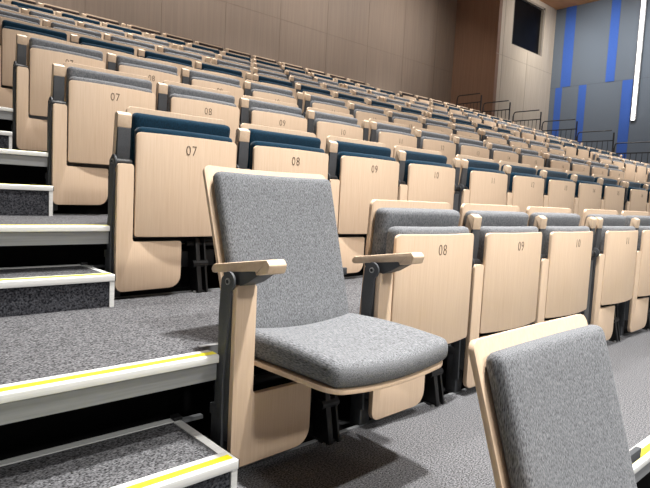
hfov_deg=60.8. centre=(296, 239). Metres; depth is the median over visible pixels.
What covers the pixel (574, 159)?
cushion
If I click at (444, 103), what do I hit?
seat
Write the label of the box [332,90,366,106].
seat
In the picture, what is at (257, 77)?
seat
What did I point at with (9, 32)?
seat cushion
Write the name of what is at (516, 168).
cushion
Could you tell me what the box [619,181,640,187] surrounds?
cushion
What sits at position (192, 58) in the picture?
seat cushion
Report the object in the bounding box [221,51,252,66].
seat
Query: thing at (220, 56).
seat
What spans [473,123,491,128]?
cushion
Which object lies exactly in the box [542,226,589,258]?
seat cushion
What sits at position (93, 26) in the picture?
cushion
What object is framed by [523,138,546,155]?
seat
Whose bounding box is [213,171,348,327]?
cushion
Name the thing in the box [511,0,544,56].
window
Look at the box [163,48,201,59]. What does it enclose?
cushion
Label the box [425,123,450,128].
seat cushion
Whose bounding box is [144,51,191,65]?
cushion
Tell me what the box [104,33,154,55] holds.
seat
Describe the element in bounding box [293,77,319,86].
cushion
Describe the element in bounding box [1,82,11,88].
floor
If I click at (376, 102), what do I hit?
cushion
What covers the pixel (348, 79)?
seat
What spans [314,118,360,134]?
seat cushion
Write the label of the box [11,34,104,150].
seat
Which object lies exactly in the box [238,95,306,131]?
seat
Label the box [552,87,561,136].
trim
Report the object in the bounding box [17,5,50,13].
seat cushion
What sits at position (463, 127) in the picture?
cushion
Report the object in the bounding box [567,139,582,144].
seat
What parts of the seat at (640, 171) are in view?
seat panel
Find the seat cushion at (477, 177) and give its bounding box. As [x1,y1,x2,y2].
[466,167,504,188]
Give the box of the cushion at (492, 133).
[485,131,501,136]
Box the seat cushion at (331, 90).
[327,88,350,93]
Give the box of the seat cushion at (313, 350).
[254,313,447,387]
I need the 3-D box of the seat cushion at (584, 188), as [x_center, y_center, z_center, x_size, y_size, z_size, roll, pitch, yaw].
[2.543,-0.303,4.833,0.438,0.404,0.076,-1,6,-41]
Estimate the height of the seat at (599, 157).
0.752 m
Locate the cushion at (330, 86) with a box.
[326,84,349,92]
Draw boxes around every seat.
[0,2,18,11]
[0,8,39,24]
[0,17,66,107]
[2,0,35,4]
[4,0,53,13]
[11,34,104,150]
[21,8,74,25]
[38,2,79,15]
[42,19,100,41]
[45,62,155,209]
[55,11,99,25]
[70,34,134,68]
[77,21,124,38]
[81,13,125,26]
[102,22,148,36]
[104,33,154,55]
[104,106,236,296]
[106,52,180,95]
[127,24,160,36]
[127,33,176,50]
[137,48,192,76]
[150,34,185,48]
[155,80,239,142]
[157,45,210,67]
[162,33,192,45]
[178,45,214,62]
[180,67,243,107]
[187,43,219,57]
[194,61,251,87]
[195,41,222,53]
[203,165,447,466]
[211,58,252,79]
[217,54,252,71]
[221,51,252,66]
[225,48,251,61]
[235,123,328,179]
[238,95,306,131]
[242,79,302,115]
[252,55,280,67]
[252,58,278,67]
[252,62,282,72]
[252,67,287,79]
[252,73,295,98]
[281,62,305,73]
[281,65,310,74]
[284,70,311,79]
[289,75,320,88]
[295,82,333,97]
[302,92,349,117]
[305,68,324,74]
[305,107,369,150]
[310,72,332,80]
[314,76,343,87]
[322,82,350,95]
[325,136,398,274]
[327,73,345,80]
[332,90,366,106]
[334,78,354,85]
[344,84,367,92]
[347,78,369,85]
[347,101,387,126]
[350,199,473,425]
[351,89,382,102]
[356,83,375,91]
[366,98,396,113]
[368,89,389,98]
[368,119,416,156]
[377,88,399,96]
[382,96,406,108]
[385,109,422,133]
[390,94,410,104]
[393,145,460,210]
[395,104,427,119]
[399,91,415,99]
[406,102,428,114]
[410,99,433,109]
[412,127,455,164]
[414,95,428,103]
[418,116,452,140]
[426,111,452,122]
[428,107,449,117]
[429,99,443,104]
[429,101,446,111]
[443,102,456,106]
[445,105,461,113]
[445,204,541,392]
[448,112,471,121]
[448,122,481,140]
[450,116,475,128]
[450,134,488,158]
[454,154,507,212]
[460,108,473,114]
[463,112,481,122]
[468,314,641,487]
[472,121,495,132]
[474,112,486,116]
[479,115,495,126]
[479,128,506,143]
[483,140,518,163]
[487,115,498,119]
[492,126,515,135]
[493,119,506,126]
[499,118,514,123]
[499,161,543,212]
[501,124,519,136]
[502,133,527,147]
[507,122,519,127]
[512,145,545,167]
[516,127,533,139]
[519,206,596,327]
[520,125,532,130]
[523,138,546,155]
[531,130,544,141]
[532,128,547,133]
[535,166,574,212]
[540,151,569,171]
[542,142,566,155]
[543,137,562,148]
[544,133,558,140]
[556,136,570,143]
[559,140,575,156]
[563,155,589,173]
[565,170,601,225]
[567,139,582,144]
[572,143,588,159]
[581,209,637,342]
[583,158,607,175]
[584,146,600,159]
[591,152,611,162]
[592,174,625,214]
[597,149,610,155]
[600,162,624,179]
[606,155,623,169]
[607,151,622,157]
[617,178,647,211]
[617,211,649,335]
[619,158,635,179]
[630,160,645,182]
[637,181,649,215]
[641,162,649,181]
[646,170,649,181]
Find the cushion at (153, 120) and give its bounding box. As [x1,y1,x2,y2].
[129,113,229,164]
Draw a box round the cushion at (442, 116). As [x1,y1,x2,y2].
[432,114,449,119]
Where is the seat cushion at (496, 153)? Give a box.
[491,148,516,158]
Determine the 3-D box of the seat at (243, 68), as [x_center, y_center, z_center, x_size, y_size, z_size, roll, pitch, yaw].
[-0.757,-1.646,6.241,0.567,0.752,0.226,-1,6,-41]
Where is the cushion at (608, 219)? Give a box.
[587,214,625,225]
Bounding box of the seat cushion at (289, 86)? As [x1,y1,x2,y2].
[259,81,293,88]
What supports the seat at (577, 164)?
on the floor at (57, 239)
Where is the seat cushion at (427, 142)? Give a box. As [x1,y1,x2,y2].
[420,136,453,148]
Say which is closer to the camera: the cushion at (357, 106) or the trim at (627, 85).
the cushion at (357, 106)
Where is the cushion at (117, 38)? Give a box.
[110,36,154,49]
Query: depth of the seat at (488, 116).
12.81 m
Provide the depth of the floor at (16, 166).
2.87 m
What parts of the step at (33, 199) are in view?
corner trim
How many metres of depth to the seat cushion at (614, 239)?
2.99 m
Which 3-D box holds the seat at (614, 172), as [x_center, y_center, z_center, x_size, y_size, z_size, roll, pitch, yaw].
[4.147,-0.641,7.330,0.632,0.752,0.220,-1,6,-41]
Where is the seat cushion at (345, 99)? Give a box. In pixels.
[338,97,365,103]
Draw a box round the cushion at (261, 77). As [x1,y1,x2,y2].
[258,75,292,86]
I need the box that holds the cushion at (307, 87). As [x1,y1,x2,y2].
[300,85,330,94]
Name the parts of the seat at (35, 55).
post, post, armrest, panel, seat panel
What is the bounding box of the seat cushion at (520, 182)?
[509,172,541,192]
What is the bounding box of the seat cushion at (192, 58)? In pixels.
[166,52,201,60]
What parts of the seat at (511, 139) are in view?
seat panel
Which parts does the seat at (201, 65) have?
armrest, seat panel, armrest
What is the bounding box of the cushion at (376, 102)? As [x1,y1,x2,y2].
[371,100,393,107]
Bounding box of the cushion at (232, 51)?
[229,50,250,56]
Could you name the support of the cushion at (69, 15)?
on the seat at (76, 18)
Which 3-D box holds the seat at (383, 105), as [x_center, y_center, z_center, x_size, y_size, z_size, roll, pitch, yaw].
[0.991,-1.317,6.700,0.566,0.752,0.220,-1,6,-41]
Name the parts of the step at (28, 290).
trim, trim, corner trim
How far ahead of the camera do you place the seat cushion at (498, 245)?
2.23 m
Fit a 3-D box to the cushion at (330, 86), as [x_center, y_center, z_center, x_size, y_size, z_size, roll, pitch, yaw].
[0.515,-1.788,7.367,0.456,0.480,0.103,-1,6,-41]
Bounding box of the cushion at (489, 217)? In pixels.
[464,210,528,226]
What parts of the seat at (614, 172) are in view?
seat panel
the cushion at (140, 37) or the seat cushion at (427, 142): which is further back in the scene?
the cushion at (140, 37)
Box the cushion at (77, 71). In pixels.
[66,66,151,154]
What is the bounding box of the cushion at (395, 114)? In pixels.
[392,112,417,120]
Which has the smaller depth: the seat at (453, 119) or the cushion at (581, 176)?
the cushion at (581, 176)
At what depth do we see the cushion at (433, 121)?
6.13 m
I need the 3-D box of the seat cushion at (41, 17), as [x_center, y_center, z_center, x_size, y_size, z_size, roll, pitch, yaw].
[-2.505,-2.056,5.691,0.438,0.404,0.076,-1,6,-41]
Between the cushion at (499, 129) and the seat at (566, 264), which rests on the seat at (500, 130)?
the cushion at (499, 129)
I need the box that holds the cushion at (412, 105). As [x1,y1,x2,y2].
[411,104,426,109]
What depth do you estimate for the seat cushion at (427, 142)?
4.62 m
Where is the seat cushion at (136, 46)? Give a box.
[113,40,154,50]
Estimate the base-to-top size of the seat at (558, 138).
0.752 m
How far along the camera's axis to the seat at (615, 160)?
9.32 m
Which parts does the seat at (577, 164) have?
seat panel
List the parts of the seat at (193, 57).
armrest, seat panel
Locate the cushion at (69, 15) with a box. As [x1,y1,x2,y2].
[62,13,99,24]
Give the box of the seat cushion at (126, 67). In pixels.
[118,62,177,75]
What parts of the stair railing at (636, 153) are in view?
handrail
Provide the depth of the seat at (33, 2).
7.04 m
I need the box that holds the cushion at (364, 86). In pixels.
[360,85,375,90]
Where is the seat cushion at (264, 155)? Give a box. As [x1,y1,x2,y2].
[249,141,324,169]
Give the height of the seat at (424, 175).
0.752 m
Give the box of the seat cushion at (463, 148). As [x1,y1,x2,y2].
[458,143,486,154]
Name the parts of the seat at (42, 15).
armrest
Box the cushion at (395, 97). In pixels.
[394,96,409,101]
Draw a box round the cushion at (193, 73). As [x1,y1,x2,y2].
[189,70,239,84]
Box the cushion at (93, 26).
[84,24,124,36]
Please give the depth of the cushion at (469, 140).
5.15 m
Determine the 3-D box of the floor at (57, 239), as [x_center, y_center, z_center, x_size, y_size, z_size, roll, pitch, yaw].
[3.380,-0.030,6.326,14.700,0.343,1.096,-1,6,-41]
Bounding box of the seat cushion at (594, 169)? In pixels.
[590,165,605,175]
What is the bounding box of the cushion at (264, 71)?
[258,69,286,78]
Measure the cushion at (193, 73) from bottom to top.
0.480 m
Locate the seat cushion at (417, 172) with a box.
[403,160,452,184]
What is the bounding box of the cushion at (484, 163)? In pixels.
[460,158,499,169]
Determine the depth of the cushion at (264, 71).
6.62 m
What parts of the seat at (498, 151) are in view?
armrest, seat panel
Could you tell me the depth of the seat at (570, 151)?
9.91 m
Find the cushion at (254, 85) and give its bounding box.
[250,82,292,95]
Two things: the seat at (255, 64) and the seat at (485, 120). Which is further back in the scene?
the seat at (485, 120)
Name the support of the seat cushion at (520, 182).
on the seat at (525, 188)
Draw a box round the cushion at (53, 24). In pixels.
[51,22,100,37]
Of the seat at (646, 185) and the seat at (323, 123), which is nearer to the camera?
the seat at (323, 123)
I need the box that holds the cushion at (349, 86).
[348,85,366,91]
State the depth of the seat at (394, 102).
8.03 m
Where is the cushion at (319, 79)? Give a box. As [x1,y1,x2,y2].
[318,78,338,84]
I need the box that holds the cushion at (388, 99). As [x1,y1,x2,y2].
[386,98,404,104]
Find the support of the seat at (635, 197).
on the floor at (66, 377)
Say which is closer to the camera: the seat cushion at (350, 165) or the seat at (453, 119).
the seat cushion at (350, 165)
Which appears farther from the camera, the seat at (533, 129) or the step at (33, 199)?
the seat at (533, 129)
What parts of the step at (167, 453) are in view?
trim, trim, corner trim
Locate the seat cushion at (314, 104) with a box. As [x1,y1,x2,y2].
[310,101,347,108]
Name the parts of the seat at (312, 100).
armrest, seat panel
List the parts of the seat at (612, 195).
armrest, panel, seat panel, armrest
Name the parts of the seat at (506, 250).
post, post, armrest, panel, seat panel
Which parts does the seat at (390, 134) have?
armrest, seat panel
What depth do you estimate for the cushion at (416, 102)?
9.81 m
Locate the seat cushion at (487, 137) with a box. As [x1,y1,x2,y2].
[485,135,504,139]
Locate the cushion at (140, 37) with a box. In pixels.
[133,35,168,45]
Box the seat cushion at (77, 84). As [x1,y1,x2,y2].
[69,76,151,92]
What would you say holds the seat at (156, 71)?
on the floor at (16, 166)
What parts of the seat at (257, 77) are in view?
armrest, seat panel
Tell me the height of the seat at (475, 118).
0.752 m
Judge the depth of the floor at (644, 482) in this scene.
2.27 m
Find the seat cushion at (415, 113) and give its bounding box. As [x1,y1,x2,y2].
[401,111,423,115]
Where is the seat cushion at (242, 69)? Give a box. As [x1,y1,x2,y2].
[219,64,250,71]
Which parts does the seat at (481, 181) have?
post, armrest, panel, seat panel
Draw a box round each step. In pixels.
[0,131,12,148]
[0,183,53,215]
[0,262,115,317]
[0,413,239,487]
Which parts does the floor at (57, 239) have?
trim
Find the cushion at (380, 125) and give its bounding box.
[376,122,410,133]
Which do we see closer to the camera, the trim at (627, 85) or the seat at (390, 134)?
the seat at (390, 134)
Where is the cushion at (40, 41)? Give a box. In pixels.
[28,37,102,111]
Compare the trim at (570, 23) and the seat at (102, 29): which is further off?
the trim at (570, 23)
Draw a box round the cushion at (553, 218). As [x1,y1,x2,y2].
[529,212,579,225]
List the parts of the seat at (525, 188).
armrest, panel, seat panel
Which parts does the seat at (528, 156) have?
armrest, seat panel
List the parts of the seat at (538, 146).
seat panel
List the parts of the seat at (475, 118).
seat panel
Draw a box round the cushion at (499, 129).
[493,128,510,132]
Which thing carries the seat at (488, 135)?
on the floor at (16, 166)
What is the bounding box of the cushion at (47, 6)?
[44,5,79,15]
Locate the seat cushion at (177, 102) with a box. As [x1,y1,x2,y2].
[169,94,235,111]
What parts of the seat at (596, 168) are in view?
seat panel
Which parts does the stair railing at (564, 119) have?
handrail, post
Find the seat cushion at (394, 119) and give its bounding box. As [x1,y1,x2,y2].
[392,117,420,122]
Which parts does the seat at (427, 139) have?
armrest, seat panel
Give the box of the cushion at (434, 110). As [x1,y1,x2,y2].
[433,109,447,114]
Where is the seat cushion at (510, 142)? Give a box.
[508,140,526,145]
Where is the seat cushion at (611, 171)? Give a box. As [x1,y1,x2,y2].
[608,168,622,175]
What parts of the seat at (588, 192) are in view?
armrest, panel, seat panel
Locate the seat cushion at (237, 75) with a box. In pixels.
[203,69,242,77]
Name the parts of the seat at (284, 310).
post, post, armrest, panel, support leg, seat panel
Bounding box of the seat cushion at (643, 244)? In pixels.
[637,226,649,250]
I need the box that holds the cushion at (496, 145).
[485,142,512,150]
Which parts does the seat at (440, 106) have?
seat panel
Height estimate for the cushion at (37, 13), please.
0.480 m
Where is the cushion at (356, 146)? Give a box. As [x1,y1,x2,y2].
[335,140,390,175]
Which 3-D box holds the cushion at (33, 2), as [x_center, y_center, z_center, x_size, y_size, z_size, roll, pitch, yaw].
[-3.545,-2.812,6.999,0.456,0.480,0.103,-1,6,-41]
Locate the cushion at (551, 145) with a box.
[543,143,560,148]
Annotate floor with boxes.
[0,107,46,151]
[0,149,108,213]
[0,214,362,288]
[0,272,601,460]
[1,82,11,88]
[204,320,649,487]
[636,472,649,487]
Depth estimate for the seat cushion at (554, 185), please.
4.36 m
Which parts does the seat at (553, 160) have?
seat panel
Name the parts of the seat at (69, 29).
armrest, seat panel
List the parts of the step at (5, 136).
corner trim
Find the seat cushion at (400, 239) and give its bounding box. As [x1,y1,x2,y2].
[386,226,468,253]
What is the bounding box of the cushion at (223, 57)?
[222,56,250,64]
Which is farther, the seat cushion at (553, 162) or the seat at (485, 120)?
the seat at (485, 120)
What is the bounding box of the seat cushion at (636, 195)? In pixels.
[625,187,645,204]
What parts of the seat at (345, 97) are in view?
seat panel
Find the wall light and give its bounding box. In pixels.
[630,0,646,120]
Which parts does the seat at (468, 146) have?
armrest, seat panel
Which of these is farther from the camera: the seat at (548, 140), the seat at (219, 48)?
the seat at (548, 140)
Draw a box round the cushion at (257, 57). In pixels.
[256,56,275,62]
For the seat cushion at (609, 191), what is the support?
on the seat at (612, 195)
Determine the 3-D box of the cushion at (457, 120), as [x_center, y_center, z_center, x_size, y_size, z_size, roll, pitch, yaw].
[2.323,-1.460,7.878,0.456,0.480,0.103,-1,6,-41]
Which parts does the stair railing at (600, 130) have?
handrail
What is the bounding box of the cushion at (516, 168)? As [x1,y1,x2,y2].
[501,164,536,174]
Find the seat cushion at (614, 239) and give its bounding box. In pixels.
[599,226,635,253]
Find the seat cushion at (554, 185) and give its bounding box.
[545,177,572,194]
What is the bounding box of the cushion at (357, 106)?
[354,104,383,113]
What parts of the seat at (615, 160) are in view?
seat panel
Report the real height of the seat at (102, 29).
0.752 m
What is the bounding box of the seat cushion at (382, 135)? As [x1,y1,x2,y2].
[375,129,414,142]
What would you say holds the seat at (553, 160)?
on the floor at (57, 239)
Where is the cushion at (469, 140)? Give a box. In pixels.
[452,137,482,145]
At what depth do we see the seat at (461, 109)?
12.10 m
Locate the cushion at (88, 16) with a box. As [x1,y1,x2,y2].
[86,15,118,24]
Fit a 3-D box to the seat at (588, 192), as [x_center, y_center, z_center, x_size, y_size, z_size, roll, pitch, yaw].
[2.475,-0.221,4.864,0.566,0.752,0.220,-1,6,-41]
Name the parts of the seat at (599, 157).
seat panel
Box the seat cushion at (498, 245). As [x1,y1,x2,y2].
[477,226,537,264]
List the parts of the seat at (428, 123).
armrest, seat panel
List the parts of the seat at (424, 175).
armrest, panel, seat panel, post, armrest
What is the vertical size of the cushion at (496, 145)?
0.480 m
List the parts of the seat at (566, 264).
armrest, panel, seat panel, post, armrest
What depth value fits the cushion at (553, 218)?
2.73 m
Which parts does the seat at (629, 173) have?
seat panel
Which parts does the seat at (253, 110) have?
armrest, seat panel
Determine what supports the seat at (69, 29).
on the floor at (2, 86)
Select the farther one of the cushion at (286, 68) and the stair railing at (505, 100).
the stair railing at (505, 100)
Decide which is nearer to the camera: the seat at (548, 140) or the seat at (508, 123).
the seat at (548, 140)
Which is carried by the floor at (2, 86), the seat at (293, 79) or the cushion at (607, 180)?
the seat at (293, 79)
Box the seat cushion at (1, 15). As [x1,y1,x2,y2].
[0,14,38,24]
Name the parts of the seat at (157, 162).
post, post, armrest, panel, seat panel, support leg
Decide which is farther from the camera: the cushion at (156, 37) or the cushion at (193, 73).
the cushion at (156, 37)
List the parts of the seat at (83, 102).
post, post, armrest, panel, seat panel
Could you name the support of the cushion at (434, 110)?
on the seat at (434, 110)
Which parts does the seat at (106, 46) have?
armrest, seat panel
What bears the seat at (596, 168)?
on the floor at (57, 239)
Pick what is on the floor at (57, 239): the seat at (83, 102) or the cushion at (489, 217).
the seat at (83, 102)
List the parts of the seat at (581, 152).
seat panel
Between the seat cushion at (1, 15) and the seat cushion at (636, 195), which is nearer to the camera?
the seat cushion at (1, 15)
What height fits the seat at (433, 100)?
0.752 m
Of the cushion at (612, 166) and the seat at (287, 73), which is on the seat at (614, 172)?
the cushion at (612, 166)
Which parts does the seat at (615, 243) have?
post, armrest, panel, support leg, seat panel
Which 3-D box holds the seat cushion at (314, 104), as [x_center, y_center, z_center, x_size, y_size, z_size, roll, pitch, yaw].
[0.299,-1.019,4.982,0.438,0.404,0.076,-1,6,-41]
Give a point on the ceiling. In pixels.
(556, 4)
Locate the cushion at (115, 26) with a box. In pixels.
[107,24,141,34]
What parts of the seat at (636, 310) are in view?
post, post, armrest, panel, support leg, seat panel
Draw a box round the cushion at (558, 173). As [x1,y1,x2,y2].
[537,169,567,178]
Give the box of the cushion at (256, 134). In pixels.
[247,128,320,168]
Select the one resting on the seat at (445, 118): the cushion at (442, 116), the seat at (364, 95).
the cushion at (442, 116)
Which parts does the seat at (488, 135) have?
seat panel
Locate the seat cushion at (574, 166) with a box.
[570,162,587,170]
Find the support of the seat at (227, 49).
on the floor
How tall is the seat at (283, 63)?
0.752 m
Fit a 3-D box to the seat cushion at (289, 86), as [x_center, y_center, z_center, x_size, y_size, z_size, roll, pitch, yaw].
[-0.195,-1.371,5.596,0.438,0.404,0.076,-1,6,-41]
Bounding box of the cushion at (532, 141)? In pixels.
[524,139,542,145]
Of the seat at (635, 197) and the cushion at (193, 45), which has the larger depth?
the cushion at (193, 45)
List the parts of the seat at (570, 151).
seat panel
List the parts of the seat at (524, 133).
seat panel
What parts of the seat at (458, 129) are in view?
seat panel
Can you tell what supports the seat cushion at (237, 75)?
on the seat at (201, 65)
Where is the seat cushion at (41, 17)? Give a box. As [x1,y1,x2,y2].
[33,15,72,24]
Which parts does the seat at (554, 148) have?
seat panel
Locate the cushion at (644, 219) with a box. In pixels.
[625,215,649,225]
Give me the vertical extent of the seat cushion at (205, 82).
0.404 m
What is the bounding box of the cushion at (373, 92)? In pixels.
[372,91,388,96]
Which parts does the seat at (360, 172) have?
armrest, panel, support leg, seat panel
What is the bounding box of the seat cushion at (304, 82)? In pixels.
[294,81,320,88]
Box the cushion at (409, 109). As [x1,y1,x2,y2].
[401,107,421,113]
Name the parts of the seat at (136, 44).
armrest, seat panel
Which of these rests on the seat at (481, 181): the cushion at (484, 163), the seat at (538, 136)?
the cushion at (484, 163)
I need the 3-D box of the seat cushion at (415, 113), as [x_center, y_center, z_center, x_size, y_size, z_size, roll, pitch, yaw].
[1.476,-1.408,7.026,0.438,0.404,0.076,-1,6,-41]
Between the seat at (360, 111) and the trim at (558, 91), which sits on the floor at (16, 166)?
the seat at (360, 111)
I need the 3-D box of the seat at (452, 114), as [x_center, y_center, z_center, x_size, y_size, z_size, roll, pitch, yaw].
[2.671,-1.722,9.175,0.635,0.752,0.226,-1,6,-41]
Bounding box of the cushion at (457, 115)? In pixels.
[449,114,466,118]
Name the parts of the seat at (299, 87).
armrest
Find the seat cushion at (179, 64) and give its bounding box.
[147,57,192,67]
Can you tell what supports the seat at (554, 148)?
on the floor at (16, 166)
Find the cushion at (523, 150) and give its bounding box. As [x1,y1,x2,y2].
[513,148,537,155]
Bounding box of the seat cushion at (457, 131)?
[455,129,477,133]
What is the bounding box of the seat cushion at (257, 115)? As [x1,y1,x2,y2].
[249,107,304,123]
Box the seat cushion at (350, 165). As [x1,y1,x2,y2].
[336,151,395,179]
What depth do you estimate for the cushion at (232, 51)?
9.18 m
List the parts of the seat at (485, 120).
seat panel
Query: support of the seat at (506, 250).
on the floor at (421, 445)
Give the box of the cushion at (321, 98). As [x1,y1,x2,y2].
[310,95,344,105]
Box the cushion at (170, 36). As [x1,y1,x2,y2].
[167,35,192,42]
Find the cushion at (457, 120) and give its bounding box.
[451,119,471,124]
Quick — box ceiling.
[540,0,598,9]
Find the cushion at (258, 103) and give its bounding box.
[247,99,301,123]
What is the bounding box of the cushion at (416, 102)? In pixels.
[414,101,428,105]
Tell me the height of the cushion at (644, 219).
0.480 m
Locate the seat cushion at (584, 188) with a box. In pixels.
[575,180,599,197]
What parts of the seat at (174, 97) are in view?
armrest, seat panel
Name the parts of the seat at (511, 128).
seat panel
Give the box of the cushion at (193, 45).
[192,44,219,52]
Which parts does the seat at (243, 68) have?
armrest, seat panel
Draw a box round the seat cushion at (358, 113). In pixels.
[354,109,386,117]
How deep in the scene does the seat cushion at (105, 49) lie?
4.42 m
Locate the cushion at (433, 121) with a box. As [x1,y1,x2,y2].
[426,119,447,126]
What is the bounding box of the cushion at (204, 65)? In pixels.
[201,63,241,75]
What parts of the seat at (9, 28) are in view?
panel, seat panel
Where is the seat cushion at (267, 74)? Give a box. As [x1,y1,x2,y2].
[259,73,287,79]
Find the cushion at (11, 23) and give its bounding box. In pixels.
[2,20,66,40]
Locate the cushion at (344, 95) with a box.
[338,93,363,101]
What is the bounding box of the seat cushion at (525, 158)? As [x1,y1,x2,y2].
[519,153,541,163]
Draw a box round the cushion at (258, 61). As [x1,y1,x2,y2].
[256,60,278,67]
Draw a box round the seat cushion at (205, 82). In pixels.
[190,77,240,87]
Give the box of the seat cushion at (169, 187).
[133,127,232,227]
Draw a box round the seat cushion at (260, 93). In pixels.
[251,89,294,98]
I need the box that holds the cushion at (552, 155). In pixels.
[548,153,563,159]
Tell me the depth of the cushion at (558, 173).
4.54 m
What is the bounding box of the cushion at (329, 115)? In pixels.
[313,111,357,132]
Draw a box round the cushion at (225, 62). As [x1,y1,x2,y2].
[217,60,249,69]
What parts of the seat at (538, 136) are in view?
seat panel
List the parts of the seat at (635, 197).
panel, seat panel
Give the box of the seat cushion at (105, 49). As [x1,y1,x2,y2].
[80,43,133,54]
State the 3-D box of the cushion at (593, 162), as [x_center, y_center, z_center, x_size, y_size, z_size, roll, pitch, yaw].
[3.722,-0.745,7.004,0.456,0.480,0.103,-1,6,-41]
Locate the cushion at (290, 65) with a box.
[285,64,303,69]
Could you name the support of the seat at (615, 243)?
on the floor at (421, 445)
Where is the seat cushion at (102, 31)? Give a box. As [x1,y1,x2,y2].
[89,28,121,35]
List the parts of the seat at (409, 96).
seat panel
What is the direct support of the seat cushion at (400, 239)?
on the seat at (417, 260)
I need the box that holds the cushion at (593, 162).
[584,160,602,166]
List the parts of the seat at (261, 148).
armrest, seat panel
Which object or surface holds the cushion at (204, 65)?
on the seat at (201, 65)
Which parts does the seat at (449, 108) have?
seat panel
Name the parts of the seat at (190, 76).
armrest, seat panel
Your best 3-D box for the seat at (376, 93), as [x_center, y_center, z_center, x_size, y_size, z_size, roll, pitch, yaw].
[1.317,-2.060,9.053,0.567,0.752,0.226,-1,6,-41]
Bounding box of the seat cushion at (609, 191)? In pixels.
[601,184,622,199]
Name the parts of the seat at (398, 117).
armrest, seat panel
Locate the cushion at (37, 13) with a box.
[29,11,74,24]
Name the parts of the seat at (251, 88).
armrest, seat panel, armrest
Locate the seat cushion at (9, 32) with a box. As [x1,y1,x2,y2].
[3,26,65,40]
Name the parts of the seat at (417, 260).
post, post, armrest, panel, support leg, seat panel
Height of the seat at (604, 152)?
0.752 m
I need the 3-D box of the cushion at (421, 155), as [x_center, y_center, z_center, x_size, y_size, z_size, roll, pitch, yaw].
[0.754,-0.296,3.428,0.456,0.480,0.103,-1,6,-41]
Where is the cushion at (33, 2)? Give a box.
[18,0,35,4]
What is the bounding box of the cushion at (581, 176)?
[567,173,593,181]
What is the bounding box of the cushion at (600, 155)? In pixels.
[593,154,606,159]
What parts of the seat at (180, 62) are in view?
armrest, seat panel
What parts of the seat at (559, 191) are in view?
armrest, panel, seat panel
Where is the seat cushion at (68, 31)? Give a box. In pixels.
[53,27,100,38]
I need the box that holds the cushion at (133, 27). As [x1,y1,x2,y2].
[131,26,160,34]
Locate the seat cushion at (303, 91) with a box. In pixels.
[301,89,331,96]
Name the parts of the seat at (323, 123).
armrest, seat panel, armrest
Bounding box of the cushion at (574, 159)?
[564,157,583,162]
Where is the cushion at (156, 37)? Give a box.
[155,36,185,45]
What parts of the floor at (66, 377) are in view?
trim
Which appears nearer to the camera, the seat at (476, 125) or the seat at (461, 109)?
the seat at (476, 125)
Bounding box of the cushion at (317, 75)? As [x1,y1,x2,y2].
[314,74,332,79]
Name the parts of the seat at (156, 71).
armrest, seat panel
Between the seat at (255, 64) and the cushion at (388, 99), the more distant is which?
the cushion at (388, 99)
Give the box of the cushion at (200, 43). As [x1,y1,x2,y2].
[199,42,222,50]
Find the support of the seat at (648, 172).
on the floor at (57, 239)
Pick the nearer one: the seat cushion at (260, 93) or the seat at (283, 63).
the seat cushion at (260, 93)
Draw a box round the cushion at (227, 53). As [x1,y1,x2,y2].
[226,52,250,60]
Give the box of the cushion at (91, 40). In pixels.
[79,37,133,53]
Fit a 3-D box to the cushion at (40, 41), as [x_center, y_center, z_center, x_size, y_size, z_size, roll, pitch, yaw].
[-1.490,-1.012,3.577,0.456,0.480,0.103,-1,6,-41]
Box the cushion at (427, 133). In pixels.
[421,130,449,139]
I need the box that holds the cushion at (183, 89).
[166,84,234,111]
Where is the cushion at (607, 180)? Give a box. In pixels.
[594,177,617,184]
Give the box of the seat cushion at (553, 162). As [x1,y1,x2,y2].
[548,158,567,167]
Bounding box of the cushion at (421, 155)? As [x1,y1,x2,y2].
[402,150,446,163]
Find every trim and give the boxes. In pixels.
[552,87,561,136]
[560,5,576,86]
[574,85,586,143]
[605,0,620,81]
[616,79,632,158]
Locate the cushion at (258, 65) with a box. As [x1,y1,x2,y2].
[257,64,282,71]
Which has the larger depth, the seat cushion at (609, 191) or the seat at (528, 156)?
the seat at (528, 156)
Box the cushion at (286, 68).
[284,67,304,73]
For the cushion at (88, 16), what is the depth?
7.68 m
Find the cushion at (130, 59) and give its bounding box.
[115,55,176,72]
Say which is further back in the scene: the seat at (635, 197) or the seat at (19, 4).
the seat at (19, 4)
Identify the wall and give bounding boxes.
[34,0,456,102]
[450,0,502,116]
[495,0,556,132]
[547,0,649,163]
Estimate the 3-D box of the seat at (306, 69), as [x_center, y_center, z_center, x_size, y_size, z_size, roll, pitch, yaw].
[0.326,-2.784,10.276,0.567,0.752,0.226,-1,6,-41]
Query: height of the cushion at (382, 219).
0.480 m
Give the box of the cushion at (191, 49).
[183,47,214,56]
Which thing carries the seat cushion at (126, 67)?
on the seat at (156, 71)
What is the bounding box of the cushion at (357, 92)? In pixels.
[356,91,376,98]
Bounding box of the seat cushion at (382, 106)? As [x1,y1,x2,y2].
[371,104,395,109]
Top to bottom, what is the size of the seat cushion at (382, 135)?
0.404 m
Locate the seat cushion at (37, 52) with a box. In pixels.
[30,45,101,60]
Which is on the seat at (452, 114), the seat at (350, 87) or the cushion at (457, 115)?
the cushion at (457, 115)
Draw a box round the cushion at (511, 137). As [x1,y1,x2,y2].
[503,135,523,141]
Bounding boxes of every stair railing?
[456,93,481,111]
[482,100,510,119]
[512,110,541,129]
[541,119,577,140]
[576,130,614,151]
[613,141,649,162]
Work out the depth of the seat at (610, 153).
11.38 m
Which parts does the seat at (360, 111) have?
armrest, seat panel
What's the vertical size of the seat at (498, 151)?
0.752 m
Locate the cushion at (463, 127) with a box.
[455,125,474,131]
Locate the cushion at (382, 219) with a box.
[371,208,459,280]
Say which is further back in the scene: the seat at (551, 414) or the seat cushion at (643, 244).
the seat cushion at (643, 244)
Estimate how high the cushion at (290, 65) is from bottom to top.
0.480 m
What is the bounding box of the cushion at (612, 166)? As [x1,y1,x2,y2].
[602,164,618,168]
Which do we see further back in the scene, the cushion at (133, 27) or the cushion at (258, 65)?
the cushion at (133, 27)

